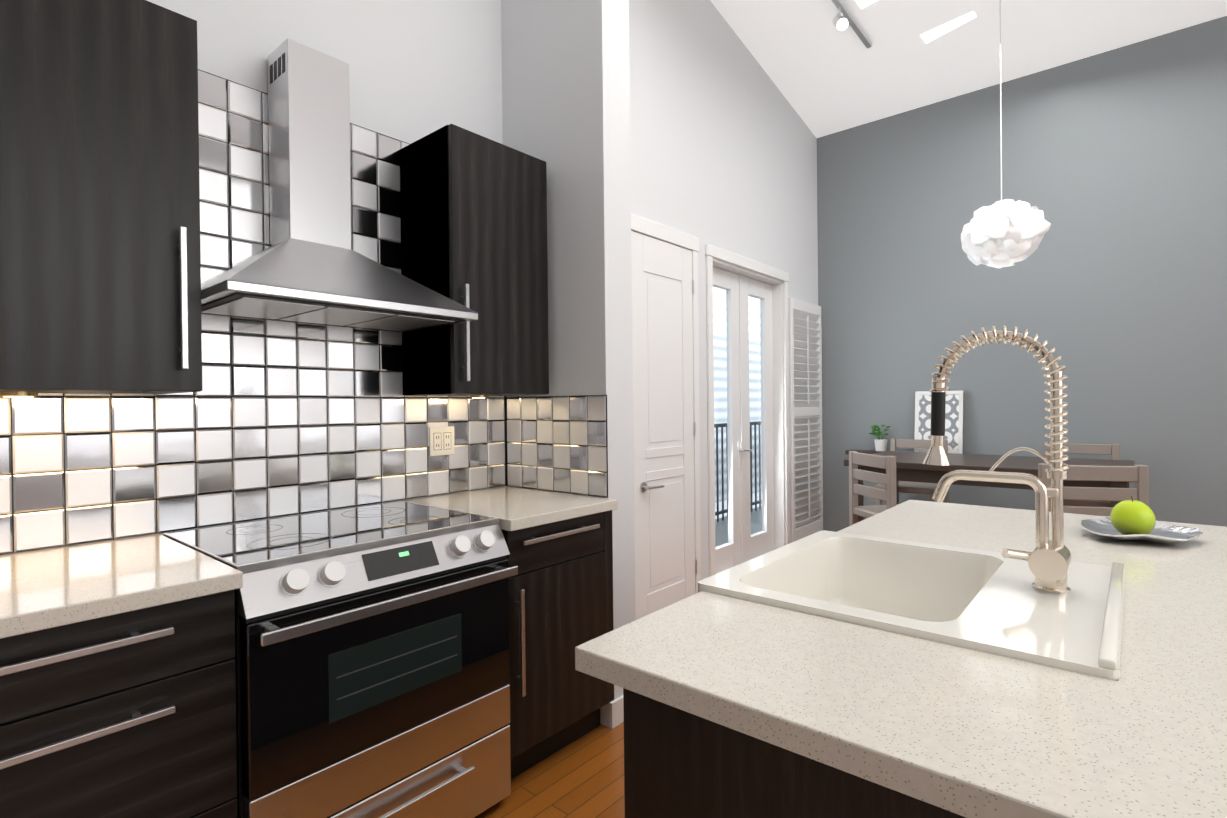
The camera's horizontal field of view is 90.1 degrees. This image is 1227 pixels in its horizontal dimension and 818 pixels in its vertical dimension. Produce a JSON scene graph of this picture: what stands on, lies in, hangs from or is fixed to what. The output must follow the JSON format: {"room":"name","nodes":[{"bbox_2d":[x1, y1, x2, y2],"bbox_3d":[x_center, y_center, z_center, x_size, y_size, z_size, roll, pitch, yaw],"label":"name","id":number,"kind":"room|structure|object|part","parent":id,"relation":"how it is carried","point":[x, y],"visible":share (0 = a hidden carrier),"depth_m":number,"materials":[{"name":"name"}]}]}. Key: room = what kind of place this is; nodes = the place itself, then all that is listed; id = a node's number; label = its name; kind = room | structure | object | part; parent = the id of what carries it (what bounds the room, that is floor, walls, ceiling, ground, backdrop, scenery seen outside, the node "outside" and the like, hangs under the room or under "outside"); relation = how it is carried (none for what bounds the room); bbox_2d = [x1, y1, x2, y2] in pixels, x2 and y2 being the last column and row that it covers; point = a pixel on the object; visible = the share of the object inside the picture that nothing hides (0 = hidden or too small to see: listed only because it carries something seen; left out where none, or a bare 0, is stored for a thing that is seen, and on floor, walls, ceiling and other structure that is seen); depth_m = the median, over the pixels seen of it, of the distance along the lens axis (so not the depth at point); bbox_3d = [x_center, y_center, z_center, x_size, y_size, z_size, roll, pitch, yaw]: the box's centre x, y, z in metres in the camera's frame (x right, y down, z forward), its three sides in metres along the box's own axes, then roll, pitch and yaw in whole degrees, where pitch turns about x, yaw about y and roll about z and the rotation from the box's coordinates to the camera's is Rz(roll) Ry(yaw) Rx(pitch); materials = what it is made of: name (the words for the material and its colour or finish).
{"room":"kitchen","nodes":[
{"label":"kitchen","id":0,"kind":"room"},
{"bbox_2d":[0,0,817,579],"bbox_3d":[-0.443,-1.382,3.022,0.160,5.300,7.350,0,0,40],"label":"wall","id":1,"kind":"structure","parent":0,"point":[722,146],"depth_m":3.74,"materials":[{"name":"white paint"}]},
{"bbox_2d":[0,0,201,393],"bbox_3d":[-1.410,-0.528,1.489,0.348,0.970,0.600,0,0,40],"label":"upper cabinet","id":2,"kind":"object","parent":1,"relation":"attached to","point":[100,274],"visible":1,"depth_m":1.44,"materials":[{"name":"black wood"}]},
{"bbox_2d":[0,391,37,396],"bbox_3d":[-1.438,-0.035,1.478,0.069,0.013,0.069,0,0,31],"label":"spotlight","id":3,"kind":"object","parent":2,"relation":"attached to","point":[17,394],"depth_m":1.46,"materials":[{"name":"gold metal"}]},
{"bbox_2d":[0,69,607,554],"bbox_3d":[-1.230,-0.342,1.490,0.621,1.423,2.975,0,0,40],"label":"tile backsplash","id":4,"kind":"structure","parent":1,"relation":"attached to","point":[272,419],"depth_m":2.03,"materials":[{"name":"silver metal"}]},
{"bbox_2d":[429,426,454,455],"bbox_3d":[-0.715,0.134,2.553,0.007,0.120,0.120,0,0,40],"label":"electrical outlet plate","id":5,"kind":"object","parent":4,"relation":"attached to","point":[441,441],"visible":1,"depth_m":2.55,"materials":[{"name":"white plastic"}]},
{"bbox_2d":[201,38,477,331],"bbox_3d":[-0.902,-0.737,1.965,0.492,0.888,0.762,0,0,40],"label":"range hood","id":6,"kind":"object","parent":1,"relation":"attached to","point":[309,265],"visible":0.98,"depth_m":1.98,"materials":[{"name":"silver metal"}]},
{"bbox_2d":[399,124,548,395],"bbox_3d":[-0.545,-0.542,2.477,0.382,0.971,0.470,0,0,40],"label":"upper cabinet","id":7,"kind":"object","parent":1,"relation":"attached to","point":[473,213],"visible":1,"depth_m":2.33,"materials":[{"name":"black wood"}]},
{"bbox_2d":[470,395,486,397],"bbox_3d":[-0.555,-0.051,2.512,0.069,0.013,0.069,0,0,31],"label":"spotlight","id":8,"kind":"object","parent":7,"relation":"attached to","point":[471,396],"depth_m":2.48,"materials":[{"name":"gold metal"}]},
{"bbox_2d":[631,231,696,619],"bbox_3d":[0.341,0.110,3.750,0.070,2.279,0.642,0,0,40],"label":"pantry door","id":9,"kind":"structure","parent":1,"relation":"in","point":[664,423],"depth_m":3.74,"materials":[{"name":"white paint"}]},
{"bbox_2d":[631,213,700,619],"bbox_3d":[0.318,0.066,3.761,0.024,2.380,0.780,0,0,40],"label":"door frame","id":10,"kind":"structure","parent":1,"relation":"attached to","point":[647,227],"depth_m":4.00,"materials":[{"name":"white wood"}]},
{"bbox_2d":[705,244,789,576],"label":"door frame","id":11,"kind":"structure","parent":1,"relation":"in","point":[777,280],"depth_m":5.05,"materials":[{"name":"white wood"}]},
{"bbox_3d":[1.674,0.766,6.534,1.200,1.220,6.008,0,0,40],"label":"exterior balcony rail","id":12,"kind":"part","parent":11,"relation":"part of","materials":[{"name":"black metal"}]},
{"bbox_2d":[713,267,773,573],"bbox_3d":[0.983,0.094,4.680,0.103,2.240,1.090,0,0,40],"label":"glass door","id":13,"kind":"structure","parent":11,"relation":"attached to","point":[743,545],"depth_m":4.69,"materials":[{"name":"white paint"}]},
{"bbox_2d":[788,297,822,542],"bbox_3d":[1.687,0.090,5.348,0.049,2.045,0.650,0,0,40],"label":"blind panel","id":14,"kind":"object","parent":1,"relation":"attached to","point":[804,320],"visible":0.98,"depth_m":5.32,"materials":[{"name":"white paint"}]},
{"bbox_2d":[474,722,624,817],"bbox_3d":[1.731,1.315,1.206,5.880,0.120,7.350,0,0,40],"label":"floor","id":15,"kind":"structure","parent":0,"point":[582,777],"depth_m":2.07,"materials":[{"name":"brown wood"}]},
{"bbox_2d":[0,590,237,817],"bbox_3d":[-1.357,0.849,1.302,0.638,0.878,0.798,0,0,40],"label":"base cabinet","id":16,"kind":"object","parent":15,"relation":"on","point":[117,681],"depth_m":1.24,"materials":[{"name":"black wood"}]},
{"bbox_2d":[0,534,242,641],"bbox_3d":[-1.678,0.397,0.908,0.670,0.038,1.812,0,0,40],"label":"countertop","id":17,"kind":"structure","parent":16,"relation":"on","point":[56,588],"depth_m":1.33,"materials":[{"name":"beige stone"}]},
{"bbox_2d":[164,501,517,817],"bbox_3d":[-0.806,0.820,1.873,0.710,0.918,0.767,0,0,40],"label":"range","id":18,"kind":"object","parent":15,"relation":"on","point":[371,658],"visible":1,"depth_m":1.65,"materials":[{"name":"silver"}]},
{"bbox_2d":[403,486,617,778],"bbox_3d":[-0.405,0.814,2.393,0.674,0.915,0.536,0,0,40],"label":"base cabinet","id":19,"kind":"object","parent":15,"relation":"on","point":[560,556],"visible":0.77,"depth_m":2.19,"materials":[{"name":"black wood"}]},
{"bbox_2d":[623,693,954,817],"bbox_3d":[0.758,0.826,1.257,0.700,0.879,1.460,0,0,40],"label":"kitchen island","id":20,"kind":"object","parent":15,"relation":"on","point":[676,765],"depth_m":0.82,"materials":[{"name":"brown wood"}]},
{"bbox_2d":[575,500,1226,817],"bbox_3d":[0.929,0.366,1.273,1.058,0.035,1.806,0,0,40],"label":"island countertop","id":21,"kind":"structure","parent":20,"relation":"on","point":[879,651],"depth_m":0.85,"materials":[{"name":"beige stone"}]},
{"bbox_2d":[698,530,1125,680],"bbox_3d":[0.620,0.447,1.251,0.649,0.239,0.645,0,0,40],"label":"sink","id":22,"kind":"object","parent":21,"relation":"in","point":[987,603],"depth_m":1.18,"materials":[{"name":"white ceramic"}]},
{"bbox_2d":[926,325,1074,596],"bbox_3d":[0.734,0.086,1.186,0.238,0.504,0.119,0,0,40],"label":"faucet","id":23,"kind":"object","parent":21,"relation":"on","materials":[{"name":"silver metal"}]},
{"bbox_2d":[1081,496,1202,542],"bbox_3d":[1.401,0.283,1.632,0.246,0.114,0.313,0,0,40],"label":"dish","id":24,"kind":"object","parent":21,"relation":"on","point":[1132,519],"visible":1,"depth_m":1.57,"materials":[{"name":"silver metal"}]},
{"bbox_2d":[849,451,897,525],"bbox_3d":[1.700,0.750,3.603,0.430,0.985,0.420,-1,0,-10],"label":"chair","id":25,"kind":"object","parent":15,"relation":"on","point":[888,495],"visible":0.33,"depth_m":3.58,"materials":[{"name":"beige wood"}]},
{"bbox_2d":[875,438,947,504],"bbox_3d":[2.329,0.736,4.776,0.420,0.985,0.430,0,0,40],"label":"chair","id":26,"kind":"object","parent":15,"relation":"on","point":[929,489],"visible":0.12,"depth_m":4.78,"materials":[{"name":"beige wood"}]},
{"bbox_2d":[844,451,1133,521],"bbox_3d":[2.354,0.778,3.881,1.450,0.910,0.900,0,0,40],"label":"dining table","id":27,"kind":"object","parent":15,"relation":"on","point":[911,467],"visible":0.21,"depth_m":3.70,"materials":[{"name":"brown wood"}]},
{"bbox_2d":[869,425,890,450],"bbox_3d":[2.255,0.245,5.194,0.173,0.226,0.154,0,0,40],"label":"plant pot","id":28,"kind":"object","parent":27,"relation":"on","point":[881,444],"visible":1,"depth_m":5.17,"materials":[{"name":"white"}]},
{"bbox_2d":[914,391,963,453],"bbox_3d":[2.615,0.105,4.923,0.350,0.499,0.076,0,0,40],"label":"decorative panel","id":29,"kind":"object","parent":27,"relation":"on","point":[954,411],"visible":0.65,"depth_m":4.88,"materials":[{"name":"white"}]},
{"bbox_2d":[1043,442,1119,506],"bbox_3d":[3.120,0.732,4.101,0.420,0.985,0.430,0,0,40],"label":"chair","id":30,"kind":"object","parent":15,"relation":"on","point":[1113,450],"visible":0.08,"depth_m":4.16,"materials":[{"name":"beige wood"}]},
{"bbox_2d":[1038,463,1148,516],"bbox_3d":[2.268,0.747,3.013,0.420,0.985,0.430,-1,0,16],"label":"chair","id":31,"kind":"object","parent":15,"relation":"on","point":[1138,475],"visible":0.21,"depth_m":2.80,"materials":[{"name":"beige wood"}]},
{"bbox_2d":[501,0,634,727],"bbox_3d":[-0.222,-1.332,2.683,0.616,5.200,0.170,0,0,40],"label":"wall","id":32,"kind":"structure","parent":0,"point":[565,93],"depth_m":2.52,"materials":[{"name":"white paint"}]},
{"bbox_2d":[610,695,623,709],"bbox_3d":[-0.122,1.216,2.756,0.610,0.100,0.014,0,0,40],"label":"baseboard","id":33,"kind":"structure","parent":32,"relation":"attached to","point":[618,702],"depth_m":2.46,"materials":[{"name":"white wood"}]},
{"bbox_2d":[710,0,1226,137],"bbox_3d":[1.682,-3.175,1.181,5.880,1.516,7.350,0,0,40],"label":"ceiling","id":34,"kind":"structure","parent":0,"point":[825,75],"depth_m":4.37,"materials":[{"name":"white paint"}]},
{"bbox_2d":[831,0,871,48],"bbox_3d":[1.564,-2.654,4.150,0.120,0.266,0.807,0,0,40],"label":"track spotlight","id":35,"kind":"object","parent":34,"relation":"attached to","point":[843,18],"visible":1,"depth_m":4.13,"materials":[{"name":"silver metal"}]},
{"bbox_2d":[856,0,876,8],"bbox_3d":[1.721,-2.712,4.027,0.088,0.017,0.222,-1,0,-44],"label":"recessed light","id":36,"kind":"object","parent":34,"relation":"in","point":[862,3],"depth_m":4.08,"materials":[{"name":"white"}]},
{"bbox_2d":[920,12,976,42],"bbox_3d":[2.297,-2.623,4.202,0.098,0.026,0.337,-1,0,-37],"label":"recessed light","id":37,"kind":"object","parent":34,"relation":"in","point":[931,35],"depth_m":4.21,"materials":[{"name":"white"}]},
{"bbox_2d":[961,0,1050,268],"bbox_3d":[2.473,-1.769,3.882,0.496,1.767,0.478,0,0,40],"label":"pendant lamp","id":38,"kind":"object","parent":34,"relation":"hanging from","point":[1001,233],"visible":1,"depth_m":3.75,"materials":[{"name":"white plastic"}]},
{"bbox_2d":[817,16,1226,531],"bbox_3d":[4.093,-0.790,3.834,5.680,4.010,0.160,0,0,40],"label":"wall","id":39,"kind":"structure","parent":0,"point":[1112,288],"depth_m":4.46,"materials":[{"name":"grey paint"}]},
{"bbox_2d":[845,449,982,454],"bbox_3d":[2.503,0.422,5.020,1.150,0.130,0.124,0,0,40],"label":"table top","id":40,"kind":"object","parent":39,"relation":"attached to","point":[865,451],"visible":0.21,"depth_m":5.25,"materials":[{"name":"brown wood"}]},
{"label":"outside","id":41,"kind":"structure","parent":0,"visible":0},
{"bbox_2d":[713,287,761,502],"bbox_3d":[0.691,-1.795,12.271,0.001,8.000,18.500,0,0,40],"label":"sky","id":42,"kind":"structure","parent":41,"point":[755,361],"depth_m":14.56,"materials":[{"name":"white"}]}
]}

